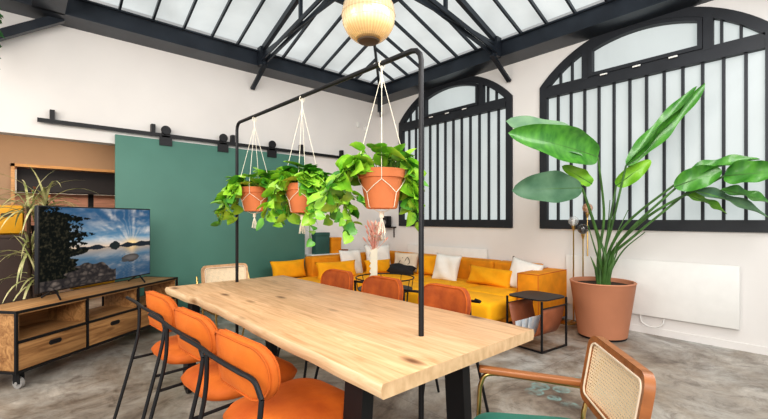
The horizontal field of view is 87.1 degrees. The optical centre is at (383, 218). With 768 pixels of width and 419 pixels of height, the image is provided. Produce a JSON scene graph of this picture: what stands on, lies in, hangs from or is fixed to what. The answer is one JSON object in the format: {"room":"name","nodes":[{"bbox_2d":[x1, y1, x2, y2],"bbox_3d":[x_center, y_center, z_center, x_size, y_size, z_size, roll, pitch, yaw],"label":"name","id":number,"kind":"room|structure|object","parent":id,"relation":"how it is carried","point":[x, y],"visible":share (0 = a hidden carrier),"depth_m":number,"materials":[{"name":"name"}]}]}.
{"room":"common room","nodes":[
{"label":"common room","id":0,"kind":"room"},
{"bbox_2d":[0,134,114,204],"bbox_3d":[-3.993,-0.800,6.696,8.000,4.200,0.100,0,0,-42],"label":"wall","id":1,"kind":"structure","parent":0,"point":[13,149],"depth_m":5.84,"materials":[{"name":"beige paint"}]},
{"bbox_2d":[11,163,114,204],"bbox_3d":[-4.309,0.265,6.405,2.360,2.070,0.150,0,0,-42],"label":"trim","id":2,"kind":"structure","parent":1,"relation":"attached to","point":[13,165],"depth_m":5.78,"materials":[{"name":"brown wood"}]},
{"bbox_2d":[17,168,114,194],"bbox_3d":[-4.382,-0.556,6.494,2.250,0.348,0.040,0,0,-42],"label":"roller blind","id":3,"kind":"object","parent":1,"relation":"attached to","point":[100,183],"visible":0.65,"depth_m":6.12,"materials":[{"name":"black fabric"}]},
{"bbox_2d":[15,167,114,232],"bbox_3d":[-5.595,-0.200,8.482,8.000,3.000,0.100,0,0,-42],"label":"wall","id":4,"kind":"structure","parent":0,"point":[99,200],"depth_m":7.95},
{"bbox_2d":[15,169,114,195],"bbox_3d":[-5.637,0.200,8.304,3.700,2.200,0.090,0,0,-42],"label":"trim","id":5,"kind":"structure","parent":4,"relation":"attached to","point":[15,169],"depth_m":7.33,"materials":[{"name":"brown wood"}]},
{"bbox_2d":[0,0,380,310],"bbox_3d":[-2.951,-0.850,5.535,8.000,4.300,0.180,0,0,-42],"label":"wall","id":6,"kind":"structure","parent":0,"point":[82,76],"depth_m":5.38,"materials":[{"name":"paint"}]},
{"bbox_2d":[0,0,378,101],"bbox_3d":[-2.966,-2.365,5.162,7.480,0.230,0.355,0,0,-42],"label":"beam","id":7,"kind":"structure","parent":6,"relation":"attached to","point":[88,16],"depth_m":5.32,"materials":[{"name":"metal"}]},
{"bbox_2d":[0,16,64,41],"bbox_3d":[-4.196,-1.790,4.108,1.491,1.054,0.090,0,0,-42],"label":"brace","id":8,"kind":"object","parent":7,"relation":"attached to","point":[9,32],"visible":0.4,"depth_m":4.38,"materials":[{"name":"metal"}]},
{"bbox_2d":[37,109,343,309],"bbox_3d":[-2.261,0.015,5.949,4.320,2.510,0.125,0,0,-42],"label":"door","id":9,"kind":"structure","parent":6,"relation":"in","point":[178,182],"depth_m":5.57,"materials":[{"name":"green paint"}]},
{"bbox_2d":[83,0,606,87],"bbox_3d":[-0.131,-2.898,4.114,4.698,0.895,5.098,0,0,-42],"label":"ceiling","id":10,"kind":"structure","parent":0,"point":[324,41],"depth_m":5.59,"materials":[{"name":"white glass"}]},
{"bbox_2d":[32,0,67,13],"bbox_3d":[-1.401,-2.365,1.887,0.275,0.230,6.680,0,0,-42],"label":"beam","id":11,"kind":"structure","parent":10,"relation":"attached to","point":[59,6],"depth_m":4.24,"materials":[{"name":"metal"}]},
{"bbox_2d":[250,0,335,89],"bbox_3d":[-1.156,-2.638,5.242,0.110,1.306,2.611,0,0,-42],"label":"truss","id":12,"kind":"object","parent":10,"relation":"attached to","point":[264,50],"visible":0.99,"depth_m":5.42,"materials":[{"name":"metal"}]},
{"bbox_2d":[341,0,395,45],"bbox_3d":[-0.102,-2.043,2.670,0.358,1.754,0.358,0,0,-42],"label":"pendant lamp","id":13,"kind":"object","parent":10,"relation":"hanging from","point":[366,22],"visible":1,"depth_m":2.56,"materials":[{"name":"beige glass"}]},
{"bbox_2d":[415,0,510,82],"bbox_3d":[0.854,-2.638,4.998,2.611,1.306,0.110,0,0,-42],"label":"truss","id":14,"kind":"object","parent":10,"relation":"attached to","point":[492,44],"visible":0.98,"depth_m":5.26,"materials":[{"name":"metal"}]},
{"bbox_2d":[0,289,767,418],"bbox_3d":[-1.455,1.350,3.867,8.000,0.100,12.700,0,0,-42],"label":"floor","id":15,"kind":"structure","parent":0,"point":[694,380],"depth_m":3.15,"materials":[{"name":"concrete"}]},
{"bbox_2d":[0,233,58,303],"bbox_3d":[-4.351,0.730,3.876,1.940,1.140,0.420,0,0,-42],"label":"base cabinet","id":16,"kind":"object","parent":15,"relation":"on","point":[9,266],"visible":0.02,"depth_m":4.12,"materials":[{"name":"black metal"}]},
{"bbox_2d":[0,233,32,237],"bbox_3d":[-4.351,0.175,3.876,1.940,0.030,0.420,0,0,-42],"label":"countertop","id":17,"kind":"structure","parent":16,"relation":"on","point":[7,235],"depth_m":4.12,"materials":[{"name":"brown wood"}]},
{"bbox_2d":[0,205,23,234],"bbox_3d":[-4.044,0.009,4.163,0.500,0.300,0.262,0,0,-42],"label":"crate","id":18,"kind":"object","parent":17,"relation":"on","point":[9,226],"visible":0.64,"depth_m":4.17,"materials":[{"name":"yellow paint"}]},
{"bbox_2d":[29,188,50,233],"bbox_3d":[-3.769,-0.093,4.405,0.207,0.503,0.223,0,0,-42],"label":"potted plant","id":19,"kind":"object","parent":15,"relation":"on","point":[32,226],"visible":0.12,"depth_m":4.37,"materials":[{"name":"plant"}]},
{"bbox_2d":[0,163,97,302],"bbox_3d":[-3.331,0.385,3.898,1.032,1.830,0.863,0,0,-9],"label":"dracaena","id":20,"kind":"object","parent":15,"relation":"on","point":[29,241],"visible":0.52,"depth_m":3.84,"materials":[{"name":"green plant"}]},
{"bbox_2d":[0,276,177,388],"bbox_3d":[-2.836,0.999,3.978,0.439,0.603,1.838,0,0,9],"label":"tv console","id":21,"kind":"object","parent":15,"relation":"on","point":[35,332],"visible":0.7,"depth_m":3.59,"materials":[{"name":"brown wood"}]},
{"bbox_2d":[34,205,149,299],"bbox_3d":[-2.811,0.292,4.038,0.259,0.813,1.295,0,0,9],"label":"television","id":22,"kind":"object","parent":21,"relation":"on","point":[74,247],"visible":1,"depth_m":3.85,"materials":[{"name":"plastic"}]},
{"bbox_2d":[19,295,171,340],"bbox_3d":[-2.834,0.934,3.978,0.385,0.022,1.780,0,0,9],"label":"shelf","id":23,"kind":"object","parent":21,"relation":"attached to","point":[48,327],"depth_m":3.64,"materials":[{"name":"brown wood"}]},
{"bbox_2d":[88,194,93,206],"bbox_3d":[-4.923,0.000,6.782,0.070,2.600,0.070,0,0,-42],"label":"metal post","id":24,"kind":"object","parent":15,"relation":"on","point":[90,197],"visible":0.02,"depth_m":6.75,"materials":[{"name":"black metal"}]},
{"bbox_2d":[70,280,114,289],"bbox_3d":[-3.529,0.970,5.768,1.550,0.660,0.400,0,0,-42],"label":"soundbar","id":25,"kind":"object","parent":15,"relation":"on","point":[114,280],"visible":0.07,"depth_m":5.26,"materials":[{"name":"black plastic"}]},
{"bbox_2d":[113,290,218,418],"bbox_3d":[-1.302,0.866,2.571,0.670,0.848,0.724,0,0,44],"label":"dining chair","id":26,"kind":"object","parent":15,"relation":"on","point":[160,305],"visible":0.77,"depth_m":2.34,"materials":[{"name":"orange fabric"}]},
{"bbox_2d":[148,307,296,418],"bbox_3d":[-0.881,0.866,2.102,0.670,0.848,0.724,0,0,44],"label":"dining chair","id":27,"kind":"object","parent":15,"relation":"on","point":[198,327],"visible":0.7,"depth_m":1.89,"materials":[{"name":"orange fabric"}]},
{"bbox_2d":[196,263,249,335],"bbox_3d":[-1.493,0.877,4.000,0.554,0.826,0.569,0,0,-42],"label":"armchair","id":28,"kind":"object","parent":15,"relation":"on","point":[205,271],"visible":0.17,"depth_m":4.12,"materials":[{"name":"beige wicker"}]},
{"bbox_2d":[179,329,344,418],"bbox_3d":[-0.502,0.866,1.690,0.670,0.848,0.724,0,0,44],"label":"dining chair","id":29,"kind":"object","parent":15,"relation":"on","point":[247,366],"visible":0.98,"depth_m":1.57,"materials":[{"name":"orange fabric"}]},
{"bbox_2d":[277,269,362,377],"bbox_3d":[-0.461,0.866,3.348,0.724,0.848,0.630,0,0,-42],"label":"dining chair","id":30,"kind":"object","parent":15,"relation":"on","point":[344,279],"visible":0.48,"depth_m":3.44,"materials":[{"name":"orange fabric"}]},
{"bbox_2d":[235,48,423,418],"bbox_3d":[-0.544,0.234,2.666,0.100,2.133,2.245,0,0,-42],"label":"frame","id":31,"kind":"object","parent":15,"relation":"on","point":[410,51],"visible":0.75,"depth_m":1.87,"materials":[{"name":"black metal"}]},
{"bbox_2d":[210,117,289,228],"bbox_3d":[-1.017,-0.368,3.209,0.672,0.887,0.468,0,0,-4],"label":"hanging plant","id":32,"kind":"object","parent":31,"relation":"hanging from","point":[250,192],"visible":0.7,"depth_m":3.12,"materials":[{"name":"green plant"}]},
{"bbox_2d":[256,96,365,246],"bbox_3d":[-0.469,-0.318,2.667,0.722,0.986,0.428,0,0,-13],"label":"hanging plant","id":33,"kind":"object","parent":31,"relation":"hanging from","point":[295,185],"visible":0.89,"depth_m":2.58,"materials":[{"name":"green plant"}]},
{"bbox_2d":[307,61,428,235],"bbox_3d":[-0.066,-0.363,2.062,0.615,0.897,0.402,0,0,-5],"label":"hanging plant","id":34,"kind":"object","parent":31,"relation":"hanging from","point":[384,186],"visible":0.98,"depth_m":2.00,"materials":[{"name":"green plant"}]},
{"bbox_2d":[305,250,364,255],"bbox_3d":[-0.742,0.945,7.161,1.360,0.710,0.230,0,0,-42],"label":"wall ledge","id":35,"kind":"object","parent":15,"relation":"on","point":[360,250],"visible":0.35,"depth_m":6.78,"materials":[{"name":"white paint"}]},
{"bbox_2d":[311,232,329,253],"bbox_3d":[-1.073,0.409,6.856,0.290,0.360,0.130,0,0,-42],"label":"storage box","id":36,"kind":"object","parent":35,"relation":"on","point":[321,239],"visible":0.91,"depth_m":6.79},
{"bbox_2d":[330,237,341,252],"bbox_3d":[-0.852,0.454,7.014,0.208,0.270,0.110,0,0,-42],"label":"storage box","id":37,"kind":"object","parent":35,"relation":"on","point":[335,242],"visible":0.72,"depth_m":6.96,"materials":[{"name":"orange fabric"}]},
{"bbox_2d":[165,275,533,418],"bbox_3d":[-0.494,0.919,2.596,1.043,0.759,2.555,0,0,-42],"label":"dining table","id":38,"kind":"object","parent":15,"relation":"on","point":[372,343],"visible":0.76,"depth_m":1.95,"materials":[{"name":"brown wood"}]},
{"bbox_2d":[314,275,417,378],"bbox_3d":[-0.073,0.866,2.930,0.724,0.848,0.630,0,0,-42],"label":"dining chair","id":39,"kind":"object","parent":15,"relation":"on","point":[388,287],"visible":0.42,"depth_m":3.03,"materials":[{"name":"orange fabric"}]},
{"bbox_2d":[355,273,414,301],"bbox_3d":[0.011,0.977,4.600,0.674,0.638,0.674,0,0,-42],"label":"tray table","id":40,"kind":"object","parent":15,"relation":"on","point":[404,286],"visible":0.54,"depth_m":4.64,"materials":[{"name":"black metal"}]},
{"bbox_2d":[369,248,376,275],"bbox_3d":[-0.119,0.553,4.500,0.092,0.469,0.060,0,0,0],"label":"vase","id":41,"kind":"object","parent":40,"relation":"on","point":[373,260],"visible":0.57,"depth_m":4.47,"materials":[{"name":"beige ceramic"}]},
{"bbox_2d":[363,220,387,249],"bbox_3d":[-0.094,0.241,4.499,0.277,0.459,0.295,0,0,15],"label":"dried flowers","id":42,"kind":"object","parent":41,"relation":"in","point":[373,229],"visible":0.91,"depth_m":4.47,"materials":[{"name":"pink plant"}]},
{"bbox_2d":[358,285,412,292],"bbox_3d":[0.011,0.794,4.600,0.630,0.012,0.630,0,0,-42],"label":"tray","id":43,"kind":"object","parent":40,"relation":"on","point":[404,286],"depth_m":4.58,"materials":[{"name":"black metal"}]},
{"bbox_2d":[298,251,566,322],"bbox_3d":[0.323,0.950,5.667,2.521,0.700,3.389,0,0,-42],"label":"sofa","id":44,"kind":"object","parent":15,"relation":"on","point":[492,306],"visible":0.25,"depth_m":5.13,"materials":[{"name":"yellow fabric"}]},
{"bbox_2d":[269,258,306,277],"bbox_3d":[-1.464,0.775,6.213,0.185,0.291,0.622,0,0,44],"label":"throw pillow","id":45,"kind":"object","parent":44,"relation":"on","point":[292,268],"visible":0.89,"depth_m":6.16,"materials":[{"name":"yellow fabric"}]},
{"bbox_2d":[315,260,356,278],"bbox_3d":[-0.725,0.780,6.229,0.723,0.258,0.193,0,0,-33],"label":"throw pillow","id":46,"kind":"object","parent":44,"relation":"on","point":[349,265],"visible":0.62,"depth_m":6.15,"materials":[{"name":"yellow fabric"}]},
{"bbox_2d":[339,249,362,273],"bbox_3d":[-0.538,0.725,6.679,0.466,0.446,0.192,0,0,-42],"label":"throw pillow","id":47,"kind":"object","parent":44,"relation":"on","point":[355,255],"visible":0.62,"depth_m":6.65,"materials":[{"name":"white fabric"}]},
{"bbox_2d":[364,259,389,273],"bbox_3d":[-0.095,0.790,6.739,0.505,0.225,0.160,0,0,-32],"label":"throw pillow","id":48,"kind":"object","parent":44,"relation":"on","point":[382,265],"visible":0.66,"depth_m":6.71,"materials":[{"name":"yellow fabric"}]},
{"bbox_2d":[364,244,390,264],"bbox_3d":[-0.100,0.670,7.028,0.500,0.449,0.201,0,0,-25],"label":"throw pillow","id":49,"kind":"object","parent":44,"relation":"on","point":[383,252],"visible":0.43,"depth_m":7.01,"materials":[{"name":"white fabric"}]},
{"bbox_2d":[387,263,415,274],"bbox_3d":[0.286,0.825,6.598,0.465,0.200,0.228,0,0,14],"label":"throw pillow","id":50,"kind":"object","parent":44,"relation":"on","point":[400,268],"visible":0.85,"depth_m":6.52,"materials":[{"name":"black fabric"}]},
{"bbox_2d":[394,252,417,271],"bbox_3d":[0.371,0.730,6.862,0.484,0.325,0.183,0,0,31],"label":"throw pillow","id":51,"kind":"object","parent":44,"relation":"on","point":[411,259],"visible":0.76,"depth_m":6.80,"materials":[{"name":"beige fabric"}]},
{"bbox_2d":[416,255,435,274],"bbox_3d":[0.711,0.740,6.495,0.441,0.327,0.183,0,0,43],"label":"throw pillow","id":52,"kind":"object","parent":44,"relation":"on","point":[429,261],"visible":0.51,"depth_m":6.42,"materials":[{"name":"yellow fabric"}]},
{"bbox_2d":[432,253,461,280],"bbox_3d":[0.925,0.725,6.002,0.468,0.427,0.220,0,0,37],"label":"throw pillow","id":53,"kind":"object","parent":44,"relation":"on","point":[446,267],"visible":0.91,"depth_m":5.93,"materials":[{"name":"white fabric"}]},
{"bbox_2d":[466,265,511,287],"bbox_3d":[1.427,0.780,5.472,0.670,0.272,0.201,0,0,42],"label":"throw pillow","id":54,"kind":"object","parent":44,"relation":"on","point":[481,275],"visible":0.98,"depth_m":5.40,"materials":[{"name":"yellow fabric"}]},
{"bbox_2d":[510,256,544,287],"bbox_3d":[1.813,0.735,5.253,0.506,0.493,0.190,0,0,34],"label":"throw pillow","id":55,"kind":"object","parent":44,"relation":"on","point":[518,265],"visible":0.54,"depth_m":5.25,"materials":[{"name":"white fabric"}]},
{"bbox_2d":[424,283,488,411],"bbox_3d":[0.294,0.866,2.596,0.724,0.848,0.509,0,0,-40],"label":"dining chair","id":56,"kind":"object","parent":15,"relation":"on","point":[436,295],"visible":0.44,"depth_m":2.65,"materials":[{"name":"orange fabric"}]},
{"bbox_2d":[506,290,566,353],"bbox_3d":[1.579,1.044,4.185,0.450,0.512,0.440,0,0,-36],"label":"side table","id":57,"kind":"object","parent":15,"relation":"on","point":[551,317],"visible":0.77,"depth_m":4.14,"materials":[{"name":"black metal"}]},
{"bbox_2d":[515,320,521,326],"bbox_3d":[1.446,1.104,4.146,0.280,0.149,0.035,0,0,-36],"label":"magazine","id":58,"kind":"object","parent":57,"relation":"on","point":[519,322],"visible":0.2,"depth_m":4.09,"materials":[{"name":"paper"}]},
{"bbox_2d":[522,318,528,327],"bbox_3d":[1.497,1.093,4.127,0.280,0.170,0.013,0,-1,-36],"label":"magazine","id":59,"kind":"object","parent":57,"relation":"on","point":[524,321],"visible":0.2,"depth_m":4.07,"materials":[{"name":"paper"}]},
{"bbox_2d":[528,315,540,334],"bbox_3d":[1.550,1.079,4.106,0.280,0.200,0.035,0,0,-36],"label":"magazine","id":60,"kind":"object","parent":57,"relation":"on","point":[533,322],"visible":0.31,"depth_m":4.07,"materials":[{"name":"paper"}]},
{"bbox_2d":[474,336,655,418],"bbox_3d":[0.609,0.877,1.448,0.569,0.826,0.554,0,0,8],"label":"armchair","id":61,"kind":"object","parent":15,"relation":"on","point":[644,402],"visible":1,"depth_m":1.51,"materials":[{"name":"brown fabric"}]},
{"bbox_2d":[560,203,592,324],"bbox_3d":[2.381,0.550,5.017,0.435,1.500,0.275,0,0,12],"label":"floor lamp","id":62,"kind":"object","parent":15,"relation":"on","point":[583,229],"visible":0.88,"depth_m":5.00,"materials":[{"name":"gold metal"}]},
{"bbox_2d":[506,83,767,341],"bbox_3d":[2.456,-0.021,4.240,2.274,2.642,1.144,0,0,16],"label":"potted plant","id":63,"kind":"object","parent":15,"relation":"on","point":[603,304],"visible":1,"depth_m":4.12,"materials":[{"name":"green plant"}]},
{"bbox_2d":[578,333,626,341],"bbox_3d":[2.428,1.285,4.496,0.480,0.030,0.480,0,0,-42],"label":"saucer","id":64,"kind":"object","parent":63,"relation":"on","point":[612,339],"depth_m":4.27,"materials":[{"name":"ceramic"}]},
{"bbox_2d":[569,276,636,339],"bbox_3d":[2.428,0.983,4.496,0.666,0.595,0.666,0,0,-42],"label":"planter","id":65,"kind":"object","parent":63,"relation":"on","point":[602,307],"depth_m":4.27,"materials":[{"name":"ceramic"}]},
{"bbox_2d":[381,0,767,346],"bbox_3d":[2.364,-0.850,5.466,0.220,4.300,7.380,0,0,-42],"label":"wall","id":66,"kind":"structure","parent":0,"point":[525,241],"depth_m":5.33,"materials":[{"name":"paint"}]},
{"bbox_2d":[378,98,380,116],"bbox_3d":[-0.085,-2.125,7.759,0.071,0.250,0.467,0,0,0],"label":"post","id":67,"kind":"object","parent":66,"relation":"attached to","point":[379,99],"visible":0.86,"depth_m":7.54,"materials":[{"name":"metal"}]},
{"bbox_2d":[408,244,486,258],"bbox_3d":[1.013,0.777,6.766,0.055,0.625,1.680,0,0,-42],"label":"heater","id":68,"kind":"object","parent":66,"relation":"attached to","point":[451,251],"visible":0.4,"depth_m":6.61,"materials":[{"name":"white metal"}]},
{"bbox_2d":[399,76,512,227],"bbox_3d":[1.079,-1.100,6.726,0.110,2.460,2.350,0,0,-42],"label":"window","id":69,"kind":"structure","parent":66,"relation":"in","point":[468,145],"depth_m":6.50,"materials":[{"name":"paint"}]},
{"bbox_2d":[369,0,712,104],"bbox_3d":[2.143,-2.365,5.282,0.355,0.230,7.000,0,0,-42],"label":"beam","id":70,"kind":"structure","parent":66,"relation":"attached to","point":[601,18],"depth_m":5.21,"materials":[{"name":"metal"}]},
{"bbox_2d":[566,255,739,329],"bbox_3d":[2.943,0.777,4.615,0.055,0.625,1.700,0,0,-42],"label":"heater","id":71,"kind":"object","parent":66,"relation":"attached to","point":[706,294],"visible":0.79,"depth_m":4.32,"materials":[{"name":"white metal"}]},
{"bbox_2d":[640,315,664,327],"bbox_3d":[3.003,1.147,4.528,0.032,0.137,0.242,0,0,-42],"label":"power cable","id":72,"kind":"object","parent":71,"relation":"attached to","point":[640,315],"visible":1,"depth_m":4.50,"materials":[{"name":"white plastic"}]},
{"bbox_2d":[540,7,767,232],"bbox_3d":[2.929,-1.100,4.664,0.110,2.460,2.350,0,0,-42],"label":"window","id":73,"kind":"structure","parent":66,"relation":"in","point":[614,87],"depth_m":4.46,"materials":[{"name":"paint"}]},
{"bbox_2d":[562,313,767,355],"bbox_3d":[2.338,1.262,5.322,0.012,0.075,7.200,0,0,-42],"label":"baseboard","id":74,"kind":"structure","parent":66,"relation":"attached to","point":[762,350],"depth_m":4.23,"materials":[{"name":"paint"}]},
{"bbox_3d":[0.062,0.248,7.714,0.195,0.205,0.300,0,0,-42],"label":"wall shelf","id":75,"kind":"object","parent":66,"relation":"attached to","visible":0},
{"bbox_2d":[382,216,390,226],"bbox_3d":[0.048,0.044,7.728,0.126,0.200,0.140,0,0,-42],"label":"speaker","id":76,"kind":"object","parent":75,"relation":"on","point":[387,219],"visible":0.77,"depth_m":7.67},
{"bbox_3d":[-2.555,-2.675,1.066,2.620,0.050,7.000,0,0,-42],"label":"ceiling","id":77,"kind":"structure","parent":0,"visible":0},
{"bbox_2d":[0,8,4,47],"bbox_3d":[-3.803,-2.013,3.701,0.496,1.274,0.396,0,0,-42],"label":"ivy","id":78,"kind":"object","parent":77,"relation":"hanging from","point":[1,33],"visible":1,"depth_m":3.78,"materials":[{"name":"green plant"}]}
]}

